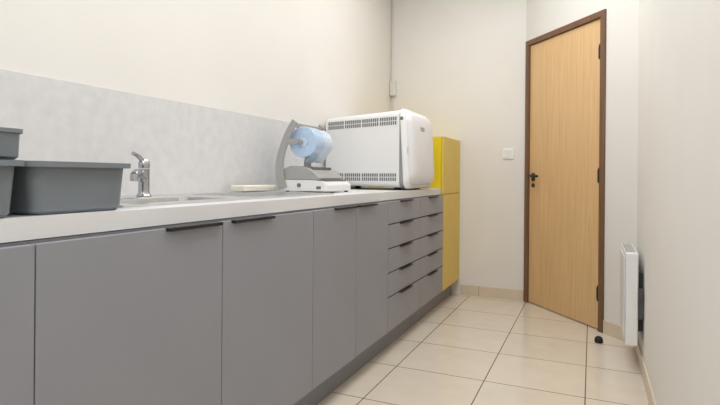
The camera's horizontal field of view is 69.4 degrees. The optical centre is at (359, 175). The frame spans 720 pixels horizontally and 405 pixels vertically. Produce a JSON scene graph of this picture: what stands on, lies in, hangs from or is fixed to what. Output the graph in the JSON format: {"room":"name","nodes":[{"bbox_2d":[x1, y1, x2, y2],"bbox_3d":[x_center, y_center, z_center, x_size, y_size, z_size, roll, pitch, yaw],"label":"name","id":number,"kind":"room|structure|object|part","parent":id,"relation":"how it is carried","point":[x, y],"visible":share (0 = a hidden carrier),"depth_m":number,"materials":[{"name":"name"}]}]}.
{"room":"sterilization room","nodes":[
{"label":"sterilization room","id":0,"kind":"room"},
{"bbox_2d":[0,0,390,190],"bbox_3d":[-0.984,-0.394,1.935,0.100,2.750,6.130,1,0,24],"label":"wall","id":1,"kind":"structure","parent":0,"point":[307,62],"depth_m":2.51,"materials":[{"name":"white paint"}]},
{"bbox_2d":[0,69,366,195],"bbox_3d":[-0.831,-0.119,2.146,0.010,0.401,4.342,1,0,24],"label":"backsplash","id":2,"kind":"structure","parent":1,"relation":"attached to","point":[189,148],"depth_m":2.07,"materials":[{"name":"laminate"}]},
{"bbox_2d":[391,0,526,293],"bbox_3d":[0.816,-0.378,4.434,1.152,2.750,0.100,1,0,24],"label":"wall","id":3,"kind":"structure","parent":0,"point":[459,65],"depth_m":4.31,"materials":[{"name":"white paint"}]},
{"bbox_2d":[390,0,396,110],"bbox_3d":[0.294,-1.028,4.591,0.052,1.440,0.042,1,0,24],"label":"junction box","id":4,"kind":"object","parent":3,"relation":"attached to","point":[393,84],"visible":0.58,"depth_m":4.59,"materials":[{"name":"white plastic"}]},
{"bbox_2d":[460,284,523,300],"bbox_3d":[1.072,0.957,4.254,0.508,0.085,0.010,1,0,24],"label":"baseboard","id":5,"kind":"structure","parent":3,"relation":"attached to","point":[480,291],"depth_m":4.25,"materials":[{"name":"tile"}]},
{"bbox_2d":[503,148,513,158],"bbox_3d":[1.197,-0.176,4.202,0.086,0.086,0.012,1,0,24],"label":"light switch","id":6,"kind":"object","parent":3,"relation":"attached to","point":[508,153],"visible":1,"depth_m":4.20,"materials":[{"name":"white plastic"}]},
{"bbox_2d":[317,294,648,404],"bbox_3d":[0.179,1.042,1.520,2.585,0.100,6.330,1,0,24],"label":"floor","id":7,"kind":"structure","parent":0,"point":[466,350],"depth_m":2.76,"materials":[{"name":"tile"}]},
{"bbox_2d":[0,241,34,404],"bbox_3d":[-1.049,0.489,0.895,0.618,0.722,0.582,1,0,24],"label":"base cabinet","id":8,"kind":"object","parent":7,"relation":"on","point":[17,258],"visible":1,"depth_m":1.00,"materials":[{"name":"grey laminate"}]},
{"bbox_2d":[24,219,222,404],"bbox_3d":[-0.807,0.491,1.421,0.632,0.722,0.574,1,0,24],"label":"base cabinet","id":9,"kind":"object","parent":7,"relation":"on","point":[133,316],"visible":0.94,"depth_m":1.25,"materials":[{"name":"grey laminate"}]},
{"bbox_3d":[-0.456,0.142,1.447,0.018,0.009,0.212,1,0,24],"label":"handle","id":10,"kind":"part","parent":9,"relation":"part of","materials":[{"name":"black metal"}]},
{"bbox_2d":[214,209,312,404],"bbox_3d":[-0.577,0.493,1.938,0.632,0.722,0.556,1,0,24],"label":"base cabinet","id":11,"kind":"object","parent":7,"relation":"on","point":[266,337],"visible":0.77,"depth_m":1.78,"materials":[{"name":"grey laminate"}]},
{"bbox_3d":[-0.345,0.143,1.697,0.018,0.009,0.220,1,0,24],"label":"handle","id":12,"kind":"part","parent":11,"relation":"part of","materials":[{"name":"black metal"}]},
{"bbox_2d":[309,201,387,389],"bbox_3d":[-0.293,0.495,2.573,0.632,0.722,0.833,1,0,24],"label":"base cabinet","id":13,"kind":"object","parent":7,"relation":"on","point":[350,242],"visible":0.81,"depth_m":2.36,"materials":[{"name":"grey laminate"}]},
{"bbox_2d":[0,187,440,242],"bbox_3d":[-0.559,0.108,2.024,0.609,0.045,4.342,1,0,24],"label":"countertop","id":14,"kind":"structure","parent":13,"relation":"on","point":[13,227],"depth_m":1.41,"materials":[{"name":"laminate"}]},
{"bbox_2d":[0,159,23,217],"bbox_3d":[-0.876,0.025,0.989,0.360,0.114,0.270,1,0,24],"label":"storage bin","id":15,"kind":"object","parent":14,"relation":"on","point":[6,166],"visible":1,"depth_m":1.01,"materials":[{"name":"grey plastic"}]},
{"bbox_2d":[0,127,22,159],"bbox_3d":[-0.892,-0.064,1.007,0.360,0.062,0.272,1,0,24],"label":"storage bin","id":16,"kind":"object","parent":15,"relation":"on","point":[9,137],"visible":1,"depth_m":1.03,"materials":[{"name":"grey plastic"}]},
{"bbox_2d":[9,161,130,214],"bbox_3d":[-0.776,0.026,1.246,0.360,0.114,0.266,1,0,24],"label":"storage bin","id":17,"kind":"object","parent":14,"relation":"on","point":[38,187],"visible":0.99,"depth_m":1.14,"materials":[{"name":"grey plastic"}]},
{"bbox_2d":[130,151,151,196],"bbox_3d":[-0.780,-0.003,1.830,0.052,0.161,0.142,0,0,2],"label":"faucet","id":18,"kind":"object","parent":14,"relation":"on","point":[142,176],"visible":1,"depth_m":1.86,"materials":[{"name":"silver metal"}]},
{"bbox_3d":[-0.774,0.005,1.820,0.028,0.056,0.124,1,0,-5],"label":"spout","id":19,"kind":"part","parent":18,"relation":"part of","materials":[{"name":"silver metal"}]},
{"bbox_3d":[-0.787,-0.055,1.852,0.041,0.057,0.089,1,0,20],"label":"lever","id":20,"kind":"part","parent":18,"relation":"part of","materials":[{"name":"silver metal"}]},
{"bbox_2d":[119,191,333,207],"bbox_3d":[-0.592,0.154,2.015,0.480,0.150,1.220,1,0,24],"label":"sink","id":21,"kind":"object","parent":14,"relation":"in","point":[161,199],"visible":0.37,"depth_m":1.97,"materials":[{"name":"ceramic"}]},
{"bbox_3d":[-0.660,0.153,1.734,0.275,0.150,0.490,1,0,24],"label":"bowl","id":22,"kind":"part","parent":21,"relation":"part of","materials":[{"name":"ceramic"}]},
{"bbox_2d":[230,185,275,190],"bbox_3d":[-0.530,0.060,2.607,0.094,0.028,0.270,1,0,24],"label":"paper towel","id":23,"kind":"object","parent":21,"relation":"on","point":[233,187],"visible":1,"depth_m":2.52,"materials":[{"name":"white paper"}]},
{"bbox_2d":[275,119,350,192],"bbox_3d":[-0.242,-0.100,2.769,0.299,0.374,0.304,1,0,24],"label":"heat sealer","id":24,"kind":"object","parent":14,"relation":"on","point":[307,177],"visible":0.84,"depth_m":2.67,"materials":[{"name":"white plastic"}]},
{"bbox_3d":[-0.369,-0.107,2.667,0.149,0.361,0.007,1,0,24],"label":"arm","id":25,"kind":"part","parent":24,"relation":"part of","materials":[{"name":"grey paint"}]},
{"bbox_2d":[290,126,324,162],"bbox_3d":[-0.275,-0.160,2.716,0.161,0.185,0.096,1,0,24],"label":"roll","id":26,"kind":"object","parent":24,"relation":"in","point":[313,144],"visible":0.91,"depth_m":2.67,"materials":[{"name":"blue paper"}]},
{"bbox_3d":[-0.251,-0.106,2.932,0.149,0.361,0.007,1,0,24],"label":"arm","id":27,"kind":"part","parent":24,"relation":"part of","materials":[{"name":"grey paint"}]},
{"bbox_3d":[-0.213,-0.037,2.756,0.035,0.014,0.200,1,0,24],"label":"press lever","id":28,"kind":"part","parent":24,"relation":"part of","materials":[{"name":"grey plastic"}]},
{"bbox_2d":[314,130,332,162],"bbox_3d":[-0.235,-0.157,2.806,0.151,0.180,0.099,1,0,24],"label":"roll","id":29,"kind":"object","parent":24,"relation":"in","point":[327,149],"visible":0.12,"depth_m":2.78,"materials":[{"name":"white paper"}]},
{"bbox_2d":[326,109,433,189],"bbox_3d":[0.152,-0.163,3.537,0.626,0.509,0.530,1,0,24],"label":"autoclave","id":30,"kind":"object","parent":14,"relation":"on","point":[394,149],"visible":0.94,"depth_m":3.30,"materials":[{"name":"white plastic"}]},
{"bbox_2d":[328,121,343,129],"bbox_3d":[-0.157,-0.327,3.404,0.111,0.053,0.004,1,0,25],"label":"vent","id":31,"kind":"object","parent":30,"relation":"attached to","point":[332,125],"depth_m":3.40,"materials":[{"name":"grey plastic"}]},
{"bbox_2d":[345,173,359,180],"bbox_3d":[-0.049,0.010,3.352,0.111,0.048,0.004,1,0,25],"label":"vent","id":32,"kind":"object","parent":30,"relation":"attached to","point":[348,176],"depth_m":3.35,"materials":[{"name":"grey plastic"}]},
{"bbox_2d":[345,120,360,128],"bbox_3d":[-0.046,-0.331,3.352,0.111,0.053,0.004,1,0,25],"label":"vent","id":33,"kind":"object","parent":30,"relation":"attached to","point":[349,124],"depth_m":3.35,"materials":[{"name":"grey plastic"}]},
{"bbox_2d":[362,173,377,180],"bbox_3d":[0.062,0.010,3.300,0.111,0.048,0.004,1,0,25],"label":"vent","id":34,"kind":"object","parent":30,"relation":"attached to","point":[365,176],"depth_m":3.30,"materials":[{"name":"grey plastic"}]},
{"bbox_2d":[362,118,377,126],"bbox_3d":[0.065,-0.335,3.300,0.111,0.053,0.004,1,0,25],"label":"vent","id":35,"kind":"object","parent":30,"relation":"attached to","point":[366,122],"depth_m":3.30,"materials":[{"name":"grey plastic"}]},
{"bbox_2d":[379,173,395,180],"bbox_3d":[0.173,0.010,3.248,0.111,0.048,0.004,0,0,25],"label":"vent","id":36,"kind":"object","parent":30,"relation":"attached to","point":[382,176],"depth_m":3.25,"materials":[{"name":"grey plastic"}]},
{"bbox_2d":[380,117,396,125],"bbox_3d":[0.176,-0.339,3.248,0.111,0.053,0.004,0,0,25],"label":"vent","id":37,"kind":"object","parent":30,"relation":"attached to","point":[384,121],"depth_m":3.25,"materials":[{"name":"white plastic"}]},
{"bbox_3d":[0.408,-0.166,3.424,0.067,0.461,0.491,1,0,24],"label":"door","id":38,"kind":"part","parent":30,"relation":"part of","materials":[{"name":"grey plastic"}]},
{"bbox_3d":[-0.112,0.499,2.262,0.019,0.714,0.411,1,0,24],"label":"door","id":39,"kind":"part","parent":13,"relation":"part of","materials":[{"name":"grey laminate"}]},
{"bbox_3d":[-0.061,0.145,2.334,0.018,0.009,0.215,1,0,24],"label":"handle","id":40,"kind":"part","parent":13,"relation":"part of","materials":[{"name":"black metal"}]},
{"bbox_3d":[0.039,0.146,2.558,0.018,0.009,0.215,1,0,24],"label":"handle","id":41,"kind":"part","parent":13,"relation":"part of","materials":[{"name":"black metal"}]},
{"bbox_3d":[0.058,0.500,2.643,0.019,0.714,0.417,1,0,24],"label":"door","id":42,"kind":"part","parent":13,"relation":"part of","materials":[{"name":"grey laminate"}]},
{"bbox_2d":[293,285,450,404],"bbox_3d":[-0.231,0.923,2.162,0.018,0.129,4.868,1,0,24],"label":"toe kick","id":43,"kind":"object","parent":7,"relation":"on","point":[333,382],"visible":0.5,"depth_m":2.73,"materials":[{"name":"laminate"}]},
{"bbox_2d":[385,197,419,332],"bbox_3d":[-0.006,0.498,3.218,0.632,0.722,0.577,1,0,24],"label":"base cabinet","id":44,"kind":"object","parent":7,"relation":"on","point":[403,214],"visible":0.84,"depth_m":3.06,"materials":[{"name":"grey laminate"}]},
{"bbox_3d":[0.259,0.765,3.099,0.019,0.186,0.575,1,0,24],"label":"drawer","id":45,"kind":"part","parent":44,"relation":"part of","materials":[{"name":"grey laminate"}]},
{"bbox_3d":[0.261,0.603,3.099,0.019,0.126,0.575,1,0,24],"label":"drawer","id":46,"kind":"part","parent":44,"relation":"part of","materials":[{"name":"grey laminate"}]},
{"bbox_3d":[0.262,0.470,3.099,0.019,0.126,0.575,1,0,24],"label":"drawer","id":47,"kind":"part","parent":44,"relation":"part of","materials":[{"name":"grey laminate"}]},
{"bbox_3d":[0.263,0.337,3.099,0.019,0.126,0.575,1,0,24],"label":"drawer","id":48,"kind":"part","parent":44,"relation":"part of","materials":[{"name":"grey laminate"}]},
{"bbox_3d":[0.264,0.206,3.099,0.019,0.122,0.575,1,0,24],"label":"drawer","id":49,"kind":"part","parent":44,"relation":"part of","materials":[{"name":"grey laminate"}]},
{"bbox_3d":[0.273,0.675,3.093,0.018,0.009,0.200,1,0,24],"label":"handle","id":50,"kind":"part","parent":44,"relation":"part of","materials":[{"name":"black metal"}]},
{"bbox_3d":[0.274,0.542,3.093,0.018,0.009,0.200,1,0,24],"label":"handle","id":51,"kind":"part","parent":44,"relation":"part of","materials":[{"name":"black metal"}]},
{"bbox_3d":[0.276,0.409,3.093,0.018,0.009,0.200,1,0,24],"label":"handle","id":52,"kind":"part","parent":44,"relation":"part of","materials":[{"name":"black metal"}]},
{"bbox_2d":[367,136,459,290],"bbox_3d":[0.446,0.285,4.242,0.618,1.156,0.522,1,0,24],"label":"tall cabinet","id":53,"kind":"object","parent":7,"relation":"on","point":[446,151],"visible":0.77,"depth_m":4.04,"materials":[{"name":"laminate"}]},
{"bbox_3d":[0.722,-0.076,4.120,0.019,0.430,0.522,1,0,24],"label":"door","id":54,"kind":"part","parent":53,"relation":"part of","materials":[{"name":"yellow laminate"}]},
{"bbox_3d":[0.717,0.504,4.120,0.019,0.719,0.522,1,0,24],"label":"door","id":55,"kind":"part","parent":53,"relation":"part of","materials":[{"name":"yellow laminate"}]},
{"bbox_2d":[417,195,442,307],"bbox_3d":[0.227,0.500,3.740,0.632,0.722,0.565,1,0,24],"label":"base cabinet","id":56,"kind":"object","parent":7,"relation":"on","point":[431,219],"visible":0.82,"depth_m":3.58,"materials":[{"name":"grey laminate"}]},
{"bbox_3d":[0.492,0.767,3.621,0.019,0.186,0.563,1,0,24],"label":"drawer","id":57,"kind":"part","parent":56,"relation":"part of","materials":[{"name":"grey laminate"}]},
{"bbox_3d":[0.495,0.472,3.621,0.019,0.126,0.563,1,0,24],"label":"drawer","id":58,"kind":"part","parent":56,"relation":"part of","materials":[{"name":"grey laminate"}]},
{"bbox_3d":[0.494,0.605,3.621,0.019,0.126,0.563,1,0,24],"label":"drawer","id":59,"kind":"part","parent":56,"relation":"part of","materials":[{"name":"grey laminate"}]},
{"bbox_3d":[0.496,0.339,3.621,0.019,0.126,0.563,1,0,24],"label":"drawer","id":60,"kind":"part","parent":56,"relation":"part of","materials":[{"name":"grey laminate"}]},
{"bbox_3d":[0.497,0.208,3.621,0.019,0.122,0.563,1,0,24],"label":"drawer","id":61,"kind":"part","parent":56,"relation":"part of","materials":[{"name":"grey laminate"}]},
{"bbox_2d":[594,336,602,343],"bbox_3d":[1.434,0.983,3.123,0.048,0.040,0.048,1,0,24],"label":"door stop","id":62,"kind":"object","parent":7,"relation":"on","point":[598,339],"visible":1,"depth_m":3.11,"materials":[{"name":"black rubber"}]},
{"bbox_2d":[526,0,638,325],"bbox_3d":[1.529,-0.372,3.624,0.100,2.750,1.132,0,0,-16],"label":"wall","id":63,"kind":"structure","parent":0,"point":[542,16],"depth_m":3.23,"materials":[{"name":"white paint"}]},
{"bbox_2d":[523,9,606,332],"bbox_3d":[1.459,-0.030,3.734,0.146,2.066,0.860,0,0,-16],"label":"door","id":64,"kind":"structure","parent":63,"relation":"in","point":[565,66],"depth_m":3.67,"materials":[{"name":"brown wood"}]},
{"bbox_3d":[1.336,0.012,3.999,0.060,0.064,0.130,1,0,-16],"label":"handle","id":65,"kind":"part","parent":64,"relation":"part of","materials":[{"name":"black metal"}]},
{"bbox_2d":[603,320,624,341],"bbox_3d":[1.586,0.961,3.194,0.010,0.085,0.246,0,0,-16],"label":"baseboard","id":66,"kind":"structure","parent":63,"relation":"attached to","point":[611,329],"depth_m":3.23,"materials":[{"name":"tile"}]},
{"bbox_2d":[637,0,719,404],"bbox_3d":[0.633,-0.380,0.687,0.100,2.750,5.168,1,0,24],"label":"wall","id":67,"kind":"structure","parent":0,"point":[678,171],"depth_m":1.57,"materials":[{"name":"white paint"}]},
{"bbox_2d":[619,243,643,345],"bbox_3d":[1.468,0.627,2.816,0.092,0.471,0.447,1,0,24],"label":"wall heater","id":68,"kind":"object","parent":67,"relation":"attached to","point":[631,304],"visible":1,"depth_m":2.63,"materials":[{"name":"white metal"}]},
{"bbox_3d":[1.431,0.625,2.838,0.008,0.415,0.405,1,0,24],"label":"panel","id":69,"kind":"part","parent":68,"relation":"part of","materials":[{"name":"white plastic"}]},
{"bbox_2d":[623,243,635,252],"bbox_3d":[1.461,0.393,2.826,0.040,0.002,0.375,1,0,24],"label":"grille","id":70,"kind":"object","parent":68,"relation":"attached to","point":[627,247],"depth_m":2.80,"materials":[{"name":"white metal"}]},
{"bbox_2d":[634,340,656,404],"bbox_3d":[0.590,0.953,0.752,0.010,0.085,5.060,1,0,24],"label":"baseboard","id":71,"kind":"structure","parent":67,"relation":"attached to","point":[646,380],"depth_m":2.43,"materials":[{"name":"tile"}]}
]}

